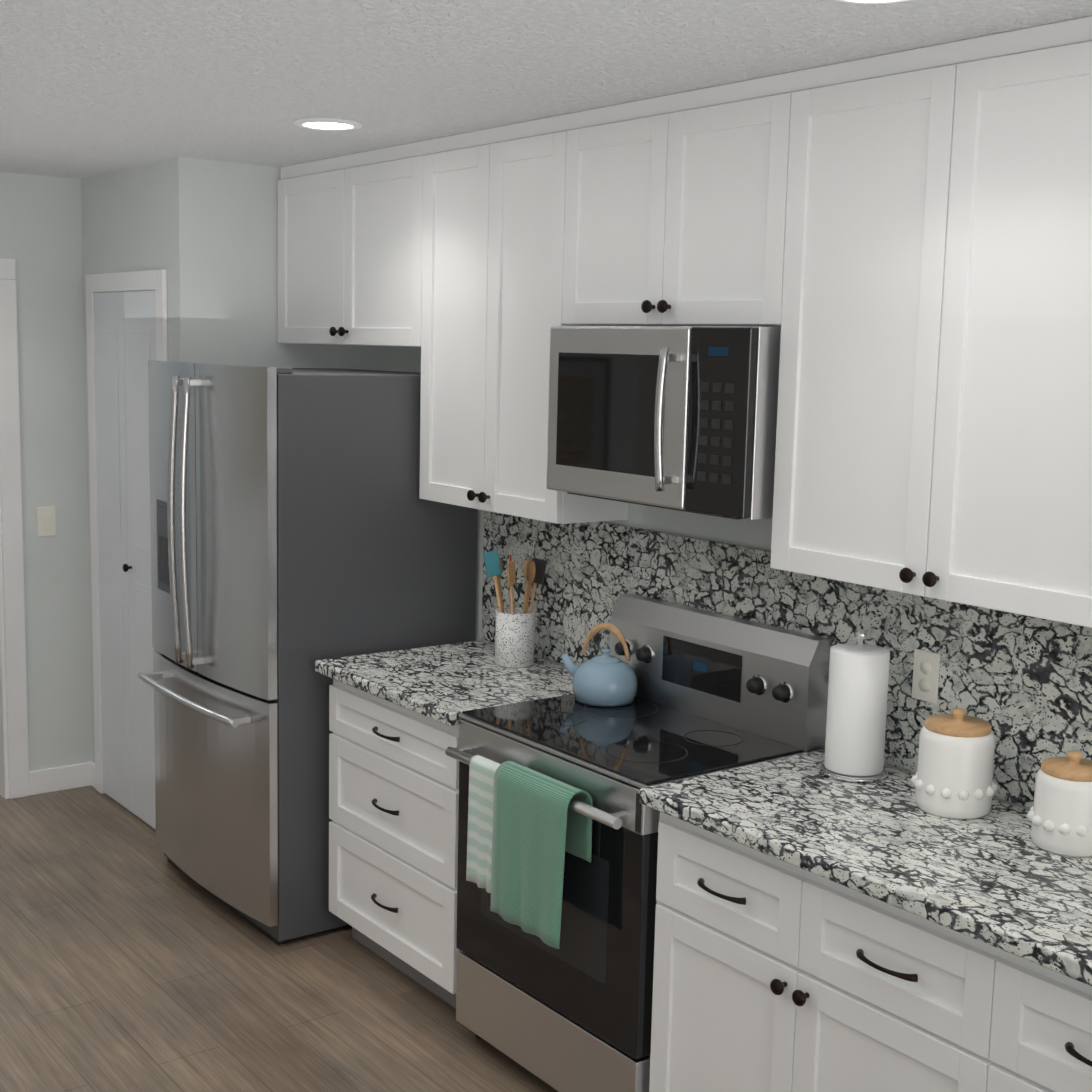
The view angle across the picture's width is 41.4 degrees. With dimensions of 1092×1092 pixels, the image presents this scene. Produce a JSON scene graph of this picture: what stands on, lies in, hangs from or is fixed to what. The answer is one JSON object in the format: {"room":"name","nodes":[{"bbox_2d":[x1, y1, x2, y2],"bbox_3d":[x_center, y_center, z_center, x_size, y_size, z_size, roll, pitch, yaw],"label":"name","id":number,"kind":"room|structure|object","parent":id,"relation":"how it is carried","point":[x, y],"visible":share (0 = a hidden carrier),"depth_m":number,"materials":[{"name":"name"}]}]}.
{"room":"kitchen","nodes":[
{"label":"kitchen","id":0,"kind":"room"},
{"bbox_2d":[0,172,92,770],"bbox_3d":[-2.615,-0.578,5.415,3.010,3.300,0.120,-5,10,-37],"label":"wall","id":1,"kind":"structure","parent":0,"point":[41,230],"depth_m":5.84,"materials":[{"name":"paint"}]},
{"bbox_2d":[37,506,55,536],"bbox_3d":[-2.024,-0.099,5.855,0.075,0.120,0.008,-5,10,-37],"label":"light switch","id":2,"kind":"object","parent":1,"relation":"attached to","point":[46,521],"visible":1,"depth_m":5.85,"materials":[{"name":"beige plastic"}]},
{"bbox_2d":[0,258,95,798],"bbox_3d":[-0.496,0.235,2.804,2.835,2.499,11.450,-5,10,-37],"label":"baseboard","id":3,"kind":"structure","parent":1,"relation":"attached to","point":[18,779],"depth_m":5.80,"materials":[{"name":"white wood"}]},
{"bbox_2d":[81,157,338,828],"bbox_3d":[-1.342,-0.189,5.744,0.630,2.500,0.980,-5,10,-37],"label":"wall","id":4,"kind":"structure","parent":0,"point":[203,233],"depth_m":5.19,"materials":[{"name":"paint"}]},
{"bbox_2d":[85,269,167,828],"bbox_3d":[-1.627,0.019,5.580,0.046,2.120,0.790,-5,10,-37],"label":"bifold pantry door","id":5,"kind":"structure","parent":4,"relation":"in","point":[127,339],"depth_m":5.61,"materials":[{"name":"white wood"}]},
{"bbox_2d":[0,786,558,1091],"bbox_3d":[-2.673,1.624,1.877,7.900,0.100,12.550,-5,10,-37],"label":"floor","id":6,"kind":"structure","parent":0,"point":[132,959],"depth_m":4.19,"materials":[{"name":"wood"}]},
{"bbox_2d":[138,360,477,944],"bbox_3d":[-0.855,0.287,4.926,0.862,1.798,0.925,-5,10,-37],"label":"refrigerator","id":7,"kind":"object","parent":6,"relation":"on","point":[299,527],"visible":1,"depth_m":4.53,"materials":[{"name":"silver metal"}]},
{"bbox_2d":[329,679,458,1008],"bbox_3d":[-0.233,0.846,4.362,0.629,0.874,0.734,-5,10,-37],"label":"base cabinet","id":8,"kind":"object","parent":6,"relation":"on","point":[393,810],"visible":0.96,"depth_m":4.17,"materials":[{"name":"white wood"}]},
{"bbox_2d":[315,640,573,725],"bbox_3d":[-0.235,0.393,4.293,0.615,0.037,0.756,-5,10,-37],"label":"countertop","id":9,"kind":"structure","parent":8,"relation":"on","point":[446,684],"depth_m":4.22,"materials":[{"name":"stone"}]},
{"bbox_2d":[483,550,546,667],"bbox_3d":[-0.099,0.186,4.382,0.194,0.354,0.182,-5,10,-37],"label":"utensil crock","id":10,"kind":"object","parent":9,"relation":"on","point":[514,636],"visible":1,"depth_m":4.35,"materials":[{"name":"white ceramic"}]},
{"bbox_2d":[445,593,831,1091],"bbox_3d":[0.198,0.789,3.719,0.649,1.184,0.760,-5,10,-37],"label":"range","id":11,"kind":"object","parent":6,"relation":"on","point":[716,692],"visible":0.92,"depth_m":3.58,"materials":[{"name":"silver metal"}]},
{"bbox_2d":[466,755,499,892],"bbox_3d":[-0.126,0.703,3.611,0.059,0.321,0.200,-5,10,-37],"label":"towel","id":12,"kind":"object","parent":11,"relation":"hanging from","point":[482,770],"visible":0.44,"depth_m":3.63,"materials":[{"name":"white fabric"}]},
{"bbox_2d":[490,761,592,948],"bbox_3d":[-0.019,0.733,3.470,0.096,0.374,0.290,-5,10,-37],"label":"hanging towel","id":13,"kind":"object","parent":11,"relation":"hanging from","point":[540,828],"visible":0.98,"depth_m":3.43,"materials":[{"name":"green fabric"}]},
{"bbox_2d":[561,623,637,706],"bbox_3d":[0.150,0.314,3.978,0.180,0.214,0.225,-5,10,-37],"label":"kettle","id":14,"kind":"object","parent":11,"relation":"on","point":[605,679],"visible":1,"depth_m":3.91,"materials":[{"name":"blue ceramic"}]},
{"bbox_2d":[649,812,956,1091],"bbox_3d":[0.757,1.045,3.080,0.598,0.874,0.964,-5,10,-37],"label":"base cabinet","id":15,"kind":"object","parent":6,"relation":"on","point":[771,974],"depth_m":2.93,"materials":[{"name":"white wood"}]},
{"bbox_2d":[945,932,1091,1091],"bbox_3d":[1.266,1.150,2.407,0.598,0.874,0.971,-5,10,-37],"label":"base cabinet","id":16,"kind":"object","parent":6,"relation":"on","point":[1017,1024],"depth_m":2.49,"materials":[{"name":"white wood"}]},
{"bbox_2d":[640,749,1091,985],"bbox_3d":[1.009,0.648,2.650,0.615,0.037,1.862,-5,10,-37],"label":"countertop","id":17,"kind":"structure","parent":16,"relation":"on","point":[996,877],"depth_m":2.85,"materials":[{"name":"stone"}]},
{"bbox_2d":[819,629,889,782],"bbox_3d":[0.716,0.358,3.323,0.156,0.340,0.156,-5,10,-37],"label":"paper towel holder","id":18,"kind":"object","parent":17,"relation":"on","point":[856,710],"visible":1,"depth_m":3.27,"materials":[{"name":"white paper"}]},
{"bbox_2d":[911,708,997,818],"bbox_3d":[0.875,0.454,3.086,0.181,0.220,0.177,-5,10,-37],"label":"jar","id":19,"kind":"object","parent":17,"relation":"on","point":[952,778],"visible":1,"depth_m":3.03,"materials":[{"name":"white ceramic"}]},
{"bbox_2d":[1027,750,1091,856],"bbox_3d":[1.043,0.501,2.866,0.165,0.196,0.161,-5,10,-37],"label":"jar","id":20,"kind":"object","parent":17,"relation":"on","point":[1059,815],"visible":1,"depth_m":2.82,"materials":[{"name":"white ceramic"}]},
{"bbox_2d":[0,0,1091,178],"bbox_3d":[-0.645,-1.116,2.987,2.985,0.120,12.550,-5,10,-37],"label":"ceiling","id":21,"kind":"structure","parent":0,"point":[89,88],"depth_m":3.20,"materials":[{"name":"white paint"}]},
{"bbox_2d":[293,117,362,129],"bbox_3d":[-0.625,-1.209,4.144,0.198,0.010,0.198,-5,10,-37],"label":"recessed light","id":22,"kind":"object","parent":21,"relation":"in","point":[321,123],"visible":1,"depth_m":4.12,"materials":[{"name":"white plastic"}]},
{"bbox_2d":[834,0,911,3],"bbox_3d":[0.567,-0.951,2.470,0.198,0.010,0.198,-5,10,-37],"label":"recessed light","id":23,"kind":"object","parent":21,"relation":"in","point":[871,1],"visible":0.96,"depth_m":2.54,"materials":[{"name":"white plastic"}]},
{"bbox_2d":[339,345,1030,809],"bbox_3d":[0.459,0.092,4.010,0.150,2.500,12.550,-5,10,-37],"label":"wall","id":24,"kind":"structure","parent":0,"point":[697,525],"depth_m":4.10,"materials":[{"name":"paint"}]},
{"bbox_2d":[278,144,405,346],"bbox_3d":[-0.577,-1.002,4.940,0.258,0.630,0.988,-5,10,-37],"label":"upper cabinet","id":25,"kind":"object","parent":24,"relation":"attached to","point":[342,219],"depth_m":4.86,"materials":[{"name":"white wood"}]},
{"bbox_2d":[406,116,627,523],"bbox_3d":[-0.088,-0.664,4.319,0.258,1.108,0.780,-5,10,-37],"label":"upper cabinet","id":26,"kind":"object","parent":24,"relation":"attached to","point":[482,205],"depth_m":4.22,"materials":[{"name":"white wood"}]},
{"bbox_2d":[554,74,781,326],"bbox_3d":[0.398,-0.837,3.648,0.258,0.560,0.818,-5,10,-37],"label":"upper cabinet","id":27,"kind":"object","parent":24,"relation":"attached to","point":[668,204],"depth_m":3.55,"materials":[{"name":"white wood"}]},
{"bbox_2d":[547,326,780,519],"bbox_3d":[0.337,-0.329,3.661,0.404,0.446,0.752,-5,10,-37],"label":"microwave","id":28,"kind":"object","parent":27,"relation":"attached to","point":[681,418],"visible":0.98,"depth_m":3.47,"materials":[{"name":"silver metal"}]},
{"bbox_2d":[482,511,1091,807],"bbox_3d":[0.813,0.289,3.409,0.020,0.457,3.385,-5,10,-37],"label":"backsplash","id":29,"kind":"structure","parent":24,"relation":"attached to","point":[1021,684],"depth_m":3.47,"materials":[{"name":"stone"}]},
{"bbox_2d":[912,649,939,703],"bbox_3d":[0.870,0.298,3.311,0.006,0.116,0.072,-5,10,-37],"label":"outlet","id":30,"kind":"object","parent":29,"relation":"attached to","point":[926,668],"visible":1,"depth_m":3.31,"materials":[{"name":"beige plastic"}]},
{"bbox_2d":[770,16,1091,624],"bbox_3d":[0.921,-0.451,2.986,0.258,1.120,0.951,-5,10,-37],"label":"upper cabinet","id":31,"kind":"object","parent":24,"relation":"attached to","point":[896,248],"depth_m":2.93,"materials":[{"name":"white wood"}]},
{"bbox_2d":[1078,464,1091,627],"bbox_3d":[1.427,-0.348,2.318,0.258,1.120,0.971,-5,10,-37],"label":"upper cabinet","id":32,"kind":"object","parent":24,"relation":"attached to","point":[1086,576],"depth_m":2.71,"materials":[{"name":"white wood"}]}
]}

